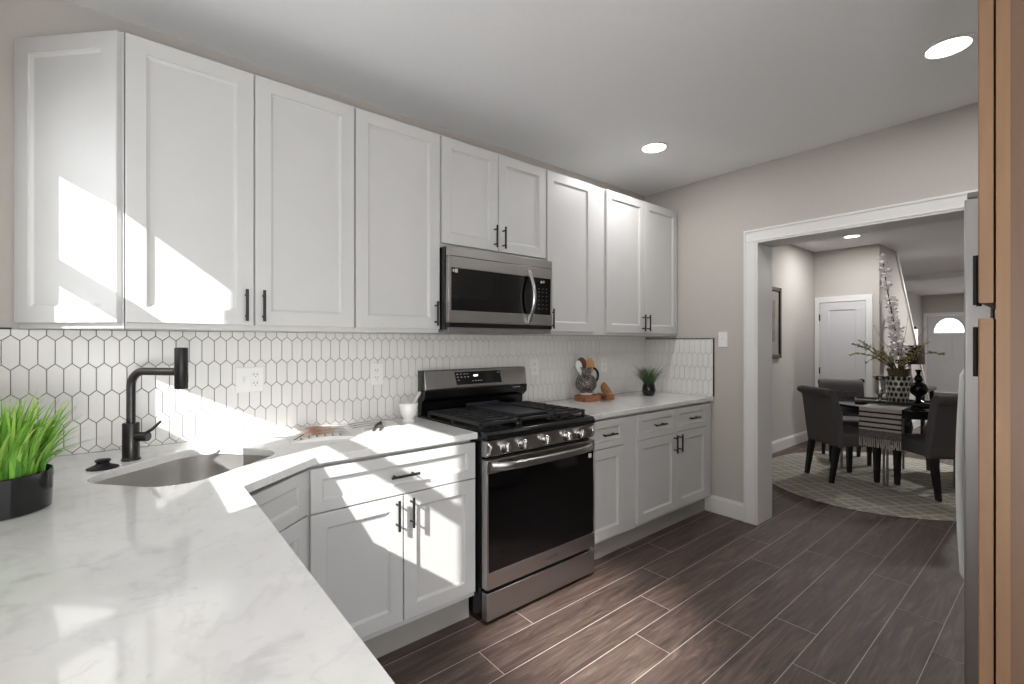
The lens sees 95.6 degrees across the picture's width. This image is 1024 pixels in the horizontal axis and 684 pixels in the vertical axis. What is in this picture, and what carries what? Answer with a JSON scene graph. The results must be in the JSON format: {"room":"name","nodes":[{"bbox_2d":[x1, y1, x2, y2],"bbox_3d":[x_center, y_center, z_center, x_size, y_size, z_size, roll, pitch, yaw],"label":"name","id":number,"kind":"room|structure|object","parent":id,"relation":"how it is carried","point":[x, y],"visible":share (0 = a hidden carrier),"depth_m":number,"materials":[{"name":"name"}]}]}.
{"room":"kitchen","nodes":[
{"label":"kitchen","id":0,"kind":"room"},
{"bbox_2d":[0,0,644,456],"bbox_3d":[-0.360,0.044,2.985,4.340,2.703,0.150,0,0,-39],"label":"wall","id":1,"kind":"structure","parent":0,"point":[18,18],"depth_m":1.77,"materials":[{"name":"paint"}]},
{"bbox_2d":[14,30,124,329],"bbox_3d":[-1.585,-0.573,1.661,0.306,1.050,0.312,0,0,-39],"label":"upper cabinet","id":2,"kind":"object","parent":1,"relation":"attached to","point":[69,89],"visible":1,"depth_m":1.66,"materials":[{"name":"paint"}]},
{"bbox_2d":[125,33,353,332],"bbox_3d":[-1.136,-0.573,2.005,0.821,1.050,0.353,0,0,-39],"label":"upper cabinet","id":3,"kind":"object","parent":1,"relation":"attached to","point":[239,184],"visible":1,"depth_m":1.85,"materials":[{"name":"paint"}]},
{"bbox_2d":[0,329,645,456],"bbox_3d":[-0.336,0.193,2.901,3.971,0.478,0.012,0,0,-39],"label":"tiled wall","id":4,"kind":"structure","parent":1,"relation":"attached to","point":[311,379],"depth_m":2.17,"materials":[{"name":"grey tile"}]},
{"bbox_2d":[235,367,263,392],"bbox_3d":[-1.217,0.175,2.158,0.116,0.116,0.014,0,0,-39],"label":"wall outlet","id":5,"kind":"object","parent":4,"relation":"attached to","point":[247,379],"visible":1,"depth_m":2.16,"materials":[{"name":"white plastic"}]},
{"bbox_2d":[252,381,258,386],"bbox_3d":[-1.200,0.195,2.174,0.033,0.027,0.002,0,0,-39],"label":"receptacle","id":6,"kind":"object","parent":5,"relation":"attached to","point":[254,383],"depth_m":2.17,"materials":[{"name":"white plastic"}]},
{"bbox_2d":[252,372,258,377],"bbox_3d":[-1.200,0.155,2.174,0.033,0.027,0.002,0,0,-39],"label":"receptacle","id":7,"kind":"object","parent":5,"relation":"attached to","point":[254,374],"depth_m":2.17,"materials":[{"name":"white plastic"}]},
{"bbox_2d":[370,363,382,384],"bbox_3d":[-0.744,0.177,2.553,0.071,0.116,0.007,0,0,-39],"label":"wall outlet","id":8,"kind":"object","parent":4,"relation":"attached to","point":[376,370],"visible":1,"depth_m":2.55,"materials":[{"name":"white plastic"}]},
{"bbox_2d":[374,368,379,372],"bbox_3d":[-0.742,0.157,2.551,0.033,0.027,0.002,0,0,-39],"label":"receptacle","id":9,"kind":"object","parent":8,"relation":"attached to","point":[376,370],"depth_m":2.55,"materials":[{"name":"white plastic"}]},
{"bbox_2d":[531,359,537,375],"bbox_3d":[0.162,0.179,3.299,0.071,0.116,0.007,0,0,-39],"label":"wall outlet","id":10,"kind":"object","parent":4,"relation":"attached to","point":[534,362],"visible":1,"depth_m":3.29,"materials":[{"name":"white plastic"}]},
{"bbox_2d":[601,357,606,371],"bbox_3d":[0.749,0.184,3.782,0.071,0.116,0.007,0,0,-39],"label":"wall outlet","id":11,"kind":"object","parent":4,"relation":"attached to","point":[604,359],"visible":1,"depth_m":3.78,"materials":[{"name":"white plastic"}]},
{"bbox_2d":[336,108,439,333],"bbox_3d":[-0.642,-0.573,2.411,0.456,1.050,0.353,0,0,-39],"label":"upper cabinet","id":12,"kind":"object","parent":1,"relation":"attached to","point":[397,164],"visible":0.92,"depth_m":2.29,"materials":[{"name":"paint"}]},
{"bbox_2d":[440,135,545,259],"bbox_3d":[-0.171,-0.802,2.806,0.770,0.593,0.364,0,0,-39],"label":"upper cabinet","id":13,"kind":"object","parent":1,"relation":"attached to","point":[490,201],"visible":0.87,"depth_m":2.66,"materials":[{"name":"paint"}]},
{"bbox_2d":[438,246,551,333],"bbox_3d":[-0.137,-0.274,2.762,0.766,0.450,0.453,0,0,-39],"label":"microwave","id":14,"kind":"object","parent":13,"relation":"attached to","point":[482,292],"visible":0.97,"depth_m":2.58,"materials":[{"name":"silver metal"}]},
{"bbox_2d":[515,170,603,335],"bbox_3d":[0.356,-0.573,3.233,0.585,1.050,0.353,0,0,-39],"label":"upper cabinet","id":15,"kind":"object","parent":1,"relation":"attached to","point":[574,207],"visible":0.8,"depth_m":3.12,"materials":[{"name":"paint"}]},
{"bbox_2d":[588,189,676,336],"bbox_3d":[0.946,-0.573,3.719,0.942,1.050,0.353,0,0,-39],"label":"upper cabinet","id":16,"kind":"object","parent":1,"relation":"attached to","point":[640,237],"visible":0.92,"depth_m":3.57,"materials":[{"name":"paint"}]},
{"bbox_2d":[66,0,977,195],"bbox_3d":[0.631,-1.357,1.781,4.340,0.100,3.270,0,0,-39],"label":"ceiling","id":17,"kind":"structure","parent":0,"point":[577,86],"depth_m":2.20,"materials":[{"name":"paint"}]},
{"bbox_2d":[640,142,667,153],"bbox_3d":[0.954,-1.303,3.123,0.182,0.006,0.182,0,0,-39],"label":"recessed light","id":18,"kind":"object","parent":17,"relation":"in","point":[653,147],"visible":1,"depth_m":3.11,"materials":[{"name":"white paint"}]},
{"bbox_2d":[921,33,976,59],"bbox_3d":[1.932,-1.303,2.058,0.182,0.006,0.182,0,0,-39],"label":"recessed light","id":19,"kind":"object","parent":17,"relation":"in","point":[949,46],"visible":1,"depth_m":2.05,"materials":[{"name":"white paint"}]},
{"bbox_2d":[377,392,963,683],"bbox_3d":[6.266,1.346,5.447,17.597,0.001,5.352,0,0,-39],"label":"floor","id":20,"kind":"structure","parent":0,"point":[901,651],"depth_m":2.27,"materials":[{"name":"brown wood"}]},
{"bbox_2d":[249,469,307,568],"bbox_3d":[-1.248,0.904,1.610,0.912,0.883,0.838,0,0,-39],"label":"base cabinet","id":21,"kind":"object","parent":20,"relation":"on","point":[284,501],"visible":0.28,"depth_m":1.65,"materials":[{"name":"paint"}]},
{"bbox_2d":[305,440,474,658],"bbox_3d":[-0.654,0.904,2.210,0.764,0.883,0.668,0,0,-39],"label":"base cabinet","id":22,"kind":"object","parent":20,"relation":"on","point":[391,536],"visible":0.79,"depth_m":1.97,"materials":[{"name":"paint"}]},
{"bbox_2d":[418,366,594,621],"bbox_3d":[-0.011,0.756,2.667,0.785,1.179,0.746,0,0,-39],"label":"gas range","id":23,"kind":"object","parent":20,"relation":"on","point":[535,461],"visible":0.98,"depth_m":2.42,"materials":[{"name":"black metal"}]},
{"bbox_2d":[421,413,594,441],"bbox_3d":[-0.024,0.447,2.672,0.771,0.045,0.642,0,0,-39],"label":"cooktop","id":24,"kind":"object","parent":23,"relation":"in","point":[521,430],"depth_m":2.41,"materials":[{"name":"black metal"}]},
{"bbox_2d":[589,414,632,559],"bbox_3d":[0.436,0.904,3.108,0.476,0.883,0.668,0,0,-39],"label":"base cabinet","id":25,"kind":"object","parent":20,"relation":"on","point":[613,436],"visible":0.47,"depth_m":2.90,"materials":[{"name":"paint"}]},
{"bbox_2d":[628,402,710,544],"bbox_3d":[1.012,0.904,3.582,1.015,0.883,0.668,0,0,-39],"label":"base cabinet","id":26,"kind":"object","parent":20,"relation":"on","point":[672,445],"visible":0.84,"depth_m":3.30,"materials":[{"name":"paint"}]},
{"bbox_2d":[539,391,712,418],"bbox_3d":[0.817,0.447,3.436,1.486,0.030,0.628,0,0,-39],"label":"countertop","id":27,"kind":"structure","parent":26,"relation":"on","point":[629,402],"depth_m":3.32,"materials":[{"name":"white stone"}]},
{"bbox_2d":[574,394,600,401],"bbox_3d":[0.567,0.411,3.436,0.201,0.041,0.174,0,0,-39],"label":"serving board","id":28,"kind":"object","parent":27,"relation":"on","point":[594,397],"visible":0.95,"depth_m":3.36,"materials":[{"name":"brown wood"}]},
{"bbox_2d":[575,367,598,394],"bbox_3d":[0.556,0.289,3.481,0.159,0.204,0.159,0,0,34],"label":"pitcher","id":29,"kind":"object","parent":28,"relation":"on","point":[586,383],"visible":0.98,"depth_m":3.43,"materials":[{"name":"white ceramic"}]},
{"bbox_2d":[575,360,581,374],"bbox_3d":[0.506,0.227,3.473,0.063,0.179,0.011,0,0,-3],"label":"spatula","id":30,"kind":"object","parent":29,"relation":"in","point":[578,364],"visible":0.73,"depth_m":3.47,"materials":[{"name":"white ceramic"}]},
{"bbox_2d":[578,357,585,366],"bbox_3d":[0.527,0.216,3.501,0.070,0.200,0.013,0,0,-2],"label":"wooden spoon","id":31,"kind":"object","parent":29,"relation":"in","point":[582,360],"visible":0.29,"depth_m":3.50,"materials":[{"name":"brown wood"}]},
{"bbox_2d":[586,358,593,372],"bbox_3d":[0.583,0.218,3.472,0.058,0.196,0.015,0,0,-4],"label":"wooden spoon","id":32,"kind":"object","parent":29,"relation":"in","point":[590,363],"visible":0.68,"depth_m":3.47,"materials":[{"name":"brown wood"}]},
{"bbox_2d":[598,393,614,399],"bbox_3d":[0.703,0.413,3.518,0.099,0.038,0.145,0,0,-39],"label":"serving board","id":33,"kind":"object","parent":27,"relation":"on","point":[603,396],"visible":0.7,"depth_m":3.47,"materials":[{"name":"brown wood"}]},
{"bbox_2d":[600,382,611,394],"bbox_3d":[0.697,0.341,3.409,0.105,0.100,0.097,0,0,-39],"label":"bowl","id":34,"kind":"object","parent":33,"relation":"on","point":[605,389],"visible":1,"depth_m":3.38,"materials":[{"name":"brown wood"}]},
{"bbox_2d":[635,366,663,395],"bbox_3d":[1.092,0.305,3.750,0.336,0.254,0.368,0,0,-23],"label":"potted plant","id":35,"kind":"object","parent":27,"relation":"on","point":[648,388],"visible":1,"depth_m":3.70,"materials":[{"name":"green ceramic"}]},
{"bbox_2d":[772,451,955,520],"bbox_3d":[3.628,1.340,4.593,2.510,0.011,1.980,0,0,-39],"label":"rug","id":36,"kind":"object","parent":20,"relation":"on","point":[914,497],"visible":0.52,"depth_m":4.32,"materials":[{"name":"beige carpet"}]},
{"bbox_2d":[797,385,881,482],"bbox_3d":[3.221,0.889,4.578,0.567,0.892,0.437,0,0,-2],"label":"dining chair","id":37,"kind":"object","parent":36,"relation":"on","point":[824,424],"visible":0.96,"depth_m":4.45,"materials":[{"name":"grey fabric"}]},
{"bbox_2d":[818,379,871,465],"bbox_3d":[3.796,0.889,5.301,0.437,0.892,0.567,0,0,24],"label":"dining chair","id":38,"kind":"object","parent":36,"relation":"on","point":[842,387],"visible":0.34,"depth_m":5.40,"materials":[{"name":"grey fabric"}]},
{"bbox_2d":[838,397,954,486],"bbox_3d":[3.784,0.971,4.600,1.100,0.727,1.100,0,0,-39],"label":"dining table","id":39,"kind":"object","parent":36,"relation":"on","point":[847,404],"visible":0.32,"depth_m":4.31,"materials":[{"name":"black wood"}]},
{"bbox_2d":[859,403,910,450],"bbox_3d":[3.681,0.785,4.507,0.876,0.363,0.311,0,0,-39],"label":"table runner","id":40,"kind":"object","parent":39,"relation":"on","point":[882,422],"visible":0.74,"depth_m":4.24,"materials":[{"name":"beige fabric"}]},
{"bbox_2d":[854,396,930,406],"bbox_3d":[3.800,0.587,4.560,0.700,0.026,0.340,0,0,38],"label":"tray","id":41,"kind":"object","parent":39,"relation":"on","point":[926,403],"visible":0.49,"depth_m":4.53,"materials":[{"name":"black wood"}]},
{"bbox_2d":[872,375,887,400],"bbox_3d":[3.626,0.459,4.578,0.120,0.258,0.120,0,0,-39],"label":"candle holder","id":42,"kind":"object","parent":41,"relation":"on","point":[879,382],"visible":0.94,"depth_m":4.55,"materials":[{"name":"silver metal"}]},
{"bbox_2d":[849,320,945,402],"bbox_3d":[3.742,0.164,4.547,0.882,0.848,0.200,0,0,-1],"label":"flower pot","id":43,"kind":"object","parent":41,"relation":"on","point":[898,382],"visible":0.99,"depth_m":4.52,"materials":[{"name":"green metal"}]},
{"bbox_2d":[910,370,928,402],"bbox_3d":[3.961,0.429,4.528,0.150,0.318,0.150,0,0,-39],"label":"decanter","id":44,"kind":"object","parent":41,"relation":"on","point":[918,388],"visible":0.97,"depth_m":4.50,"materials":[{"name":"black glass"}]},
{"bbox_2d":[891,395,957,501],"bbox_3d":[3.761,0.889,4.093,0.437,0.892,0.567,0,0,3],"label":"dining chair","id":45,"kind":"object","parent":36,"relation":"on","point":[938,442],"visible":0.66,"depth_m":3.91,"materials":[{"name":"grey fabric"}]},
{"bbox_2d":[923,424,929,470],"bbox_3d":[4.597,0.889,4.685,0.567,0.892,0.437,0,0,-5],"label":"dining chair","id":46,"kind":"object","parent":36,"relation":"on","point":[925,425],"visible":0.06,"depth_m":4.84,"materials":[{"name":"grey fabric"}]},
{"bbox_2d":[878,253,912,433],"bbox_3d":[4.926,0.106,5.994,0.549,2.480,0.273,0,0,-25],"label":"floor vase","id":47,"kind":"object","parent":20,"relation":"on","point":[895,335],"visible":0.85,"depth_m":5.97,"materials":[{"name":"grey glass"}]},
{"bbox_2d":[920,386,936,433],"bbox_3d":[5.411,0.976,6.250,0.700,0.740,0.350,0,0,-39],"label":"console table","id":48,"kind":"object","parent":20,"relation":"on","point":[931,388],"visible":0.2,"depth_m":5.99,"materials":[{"name":"black wood"}]},
{"bbox_2d":[895,345,924,382],"bbox_3d":[5.382,0.326,6.284,0.310,0.560,0.310,0,0,-39],"label":"table lamp","id":49,"kind":"object","parent":48,"relation":"on","point":[920,360],"visible":0.45,"depth_m":6.15,"materials":[{"name":"silver metal"}]},
{"bbox_2d":[955,191,995,683],"bbox_3d":[1.970,0.438,1.494,0.880,1.816,0.785,0,0,-39],"label":"refrigerator","id":50,"kind":"object","parent":20,"relation":"on","point":[966,453],"visible":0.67,"depth_m":1.45,"materials":[{"name":"silver metal"}]},
{"bbox_2d":[973,0,1023,683],"bbox_3d":[1.425,0.124,0.954,0.614,2.444,0.678,0,0,-39],"label":"pantry cabinet","id":51,"kind":"object","parent":20,"relation":"on","point":[998,266],"visible":1,"depth_m":0.97,"materials":[{"name":"brown wood"}]},
{"bbox_3d":[-0.679,0.904,0.740,0.683,0.883,1.248,0,0,-39],"label":"base cabinet","id":52,"kind":"object","parent":20,"relation":"on","visible":0},
{"bbox_2d":[0,416,477,683],"bbox_3d":[-0.549,0.447,1.365,1.683,0.030,2.088,0,0,-39],"label":"countertop","id":53,"kind":"structure","parent":52,"relation":"on","point":[193,582],"depth_m":0.84,"materials":[{"name":"white stone"}]},
{"bbox_2d":[0,389,107,520],"bbox_3d":[-1.292,0.281,1.236,0.365,0.301,0.427,0,0,-39],"label":"potted plant","id":54,"kind":"object","parent":53,"relation":"on","point":[26,478],"visible":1,"depth_m":1.16,"materials":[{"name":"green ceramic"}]},
{"bbox_2d":[85,458,118,471],"bbox_3d":[-1.402,0.416,1.592,0.088,0.031,0.088,0,0,-39],"label":"stopper","id":55,"kind":"object","parent":53,"relation":"on","point":[102,464],"visible":1,"depth_m":1.57,"materials":[{"name":"black metal"}]},
{"bbox_2d":[121,347,187,461],"bbox_3d":[-1.296,0.226,1.685,0.264,0.412,0.060,0,0,11],"label":"faucet","id":56,"kind":"object","parent":53,"relation":"on","point":[132,436],"visible":1,"depth_m":1.68,"materials":[{"name":"black metal"}]},
{"bbox_2d":[95,454,267,486],"bbox_3d":[-1.137,0.562,1.648,0.434,0.198,0.534,0,0,10],"label":"sink","id":57,"kind":"object","parent":53,"relation":"in","point":[197,468],"visible":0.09,"depth_m":1.85,"materials":[{"name":"silver metal"}]},
{"bbox_2d":[285,421,411,443],"bbox_3d":[-0.791,0.423,2.242,0.528,0.017,0.331,0,0,-30],"label":"cookbook","id":58,"kind":"object","parent":53,"relation":"on","point":[314,433],"visible":0.98,"depth_m":2.19,"materials":[{"name":"white paper"}]},
{"bbox_2d":[300,426,334,436],"bbox_3d":[-0.915,0.418,2.187,0.192,0.006,0.200,0,0,-39],"label":"food picture","id":59,"kind":"object","parent":58,"relation":"on","point":[315,430],"depth_m":2.18},
{"bbox_2d":[372,421,382,431],"bbox_3d":[-0.650,0.409,2.272,0.040,0.014,0.231,0,0,-10],"label":"tongs","id":60,"kind":"object","parent":58,"relation":"on","point":[380,422],"visible":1,"depth_m":2.24,"materials":[{"name":"silver metal"}]},
{"bbox_2d":[399,402,417,421],"bbox_3d":[-0.563,0.381,2.527,0.104,0.101,0.104,0,0,-39],"label":"mortar","id":61,"kind":"object","parent":53,"relation":"on","point":[408,411],"visible":0.98,"depth_m":2.49,"materials":[{"name":"white ceramic"}]},
{"bbox_2d":[411,391,420,403],"bbox_3d":[-0.539,0.330,2.546,0.085,0.115,0.028,0,0,-39],"label":"pestle","id":62,"kind":"object","parent":61,"relation":"in","point":[418,394],"visible":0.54,"depth_m":2.55,"materials":[{"name":"white ceramic"}]},
{"bbox_2d":[772,244,813,441],"bbox_3d":[2.770,0.066,5.555,3.760,2.660,0.365,0,0,-39],"label":"wall","id":63,"kind":"structure","parent":0,"point":[792,265],"depth_m":6.04,"materials":[{"name":"paint"}]},
{"bbox_2d":[772,286,781,357],"bbox_3d":[3.117,-0.235,5.583,0.550,0.865,0.028,0,0,-39],"label":"framed picture","id":64,"kind":"object","parent":63,"relation":"attached to","point":[776,292],"visible":0.5,"depth_m":5.69,"materials":[{"name":"brown wood"}]},
{"bbox_2d":[772,291,778,354],"bbox_3d":[3.111,-0.235,5.589,0.460,0.775,0.008,0,0,-39],"label":"print","id":65,"kind":"object","parent":64,"relation":"attached to","point":[775,294],"depth_m":5.67},
{"bbox_2d":[772,430,807,453],"bbox_3d":[2.861,1.277,5.382,3.640,0.138,0.016,0,0,-39],"label":"baseboard","id":66,"kind":"structure","parent":63,"relation":"attached to","point":[778,445],"depth_m":5.94,"materials":[{"name":"white paint"}]},
{"bbox_2d":[645,102,977,502],"bbox_3d":[2.270,0.044,3.034,0.219,2.703,3.120,0,0,-39],"label":"wall","id":67,"kind":"structure","parent":0,"point":[936,155],"depth_m":3.44,"materials":[{"name":"paint"}]},
{"bbox_2d":[645,338,713,396],"bbox_3d":[1.395,0.201,3.912,0.014,0.462,0.629,0,0,-39],"label":"tiled wall","id":68,"kind":"structure","parent":67,"relation":"attached to","point":[687,363],"depth_m":3.87,"materials":[{"name":"grey tile"}]},
{"bbox_2d":[718,332,727,346],"bbox_3d":[1.639,-0.020,3.615,0.014,0.118,0.073,0,0,-39],"label":"light switch","id":69,"kind":"object","parent":67,"relation":"attached to","point":[722,336],"visible":1,"depth_m":3.61,"materials":[{"name":"white plastic"}]},
{"bbox_2d":[705,495,743,520],"bbox_3d":[1.646,1.279,3.605,0.016,0.133,0.309,0,0,-39],"label":"baseboard","id":70,"kind":"structure","parent":67,"relation":"attached to","point":[715,504],"depth_m":3.59,"materials":[{"name":"white paint"}]},
{"bbox_2d":[756,208,963,525],"bbox_3d":[2.363,0.303,2.921,0.258,2.085,1.487,0,0,-39],"label":"trim","id":71,"kind":"structure","parent":67,"relation":"attached to","point":[764,247],"depth_m":3.44,"materials":[{"name":"white paint"}]},
{"bbox_2d":[744,189,977,524],"bbox_3d":[2.266,0.259,2.845,0.026,2.173,1.653,0,0,-39],"label":"trim","id":72,"kind":"structure","parent":67,"relation":"attached to","point":[954,201],"depth_m":3.42,"materials":[{"name":"white paint"}]},
{"bbox_2d":[814,244,880,396],"bbox_3d":[4.533,0.066,6.294,0.100,2.660,0.735,0,0,-39],"label":"wall","id":73,"kind":"structure","parent":0,"point":[853,270],"depth_m":6.19,"materials":[{"name":"paint"}]},
{"bbox_2d":[815,294,872,396],"bbox_3d":[4.453,0.362,6.267,0.096,1.967,0.659,0,0,-39],"label":"door","id":74,"kind":"structure","parent":73,"relation":"in","point":[839,324],"depth_m":6.28,"materials":[{"name":"white paint"}]},
{"bbox_2d":[792,219,963,295],"bbox_3d":[7.741,-1.314,6.873,13.110,0.100,4.850,0,0,-39],"label":"ceiling","id":75,"kind":"structure","parent":0,"point":[934,248],"depth_m":6.21,"materials":[{"name":"paint"}]},
{"bbox_2d":[843,235,860,237],"bbox_3d":[4.061,-1.260,5.550,0.182,0.006,0.182,0,0,-39],"label":"recessed light","id":76,"kind":"object","parent":75,"relation":"in","point":[852,236],"visible":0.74,"depth_m":5.55,"materials":[{"name":"white paint"}]},
{"bbox_2d":[903,271,963,281],"bbox_3d":[8.721,-1.219,7.657,0.200,0.090,4.614,0,0,-39],"label":"ceiling beam","id":77,"kind":"structure","parent":75,"relation":"attached to","point":[960,274],"depth_m":8.60,"materials":[{"name":"paint"}]},
{"bbox_2d":[881,245,926,419],"bbox_3d":[6.043,0.051,7.126,3.290,2.630,0.100,0,0,-39],"label":"wall","id":78,"kind":"structure","parent":0,"point":[896,289],"depth_m":6.44,"materials":[{"name":"paint"}]},
{"bbox_2d":[885,420,926,443],"bbox_3d":[6.026,1.277,7.037,3.150,0.138,0.016,0,0,-39],"label":"baseboard","id":79,"kind":"structure","parent":78,"relation":"attached to","point":[916,423],"depth_m":7.30,"materials":[{"name":"white paint"}]},
{"bbox_2d":[895,251,929,400],"bbox_3d":[6.319,0.023,7.354,2.645,2.645,0.140,0,0,-39],"label":"trim","id":80,"kind":"structure","parent":78,"relation":"attached to","point":[896,252],"depth_m":6.96,"materials":[{"name":"white paint"}]},
{"bbox_2d":[906,291,921,344],"bbox_3d":[7.661,0.066,9.848,9.250,2.660,0.116,0,0,-39],"label":"wall","id":81,"kind":"structure","parent":0,"point":[915,300],"depth_m":12.24,"materials":[{"name":"paint"}]},
{"bbox_2d":[914,327,917,343],"bbox_3d":[10.010,-0.104,11.597,0.240,0.540,0.168,0,0,-39],"label":"window","id":82,"kind":"structure","parent":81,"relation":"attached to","point":[915,328],"depth_m":11.51,"materials":[{"name":"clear glass"}]},
{"bbox_2d":[922,293,963,385],"bbox_3d":[12.696,0.066,10.932,0.100,2.660,4.614,0,0,-39],"label":"wall","id":83,"kind":"structure","parent":0,"point":[944,302],"depth_m":12.41,"materials":[{"name":"paint"}]},
{"bbox_2d":[924,312,963,392],"bbox_3d":[11.533,0.281,12.261,0.125,2.130,1.015,0,0,-39],"label":"door","id":84,"kind":"structure","parent":83,"relation":"in","point":[944,371],"depth_m":12.34,"materials":[{"name":"white paint"}]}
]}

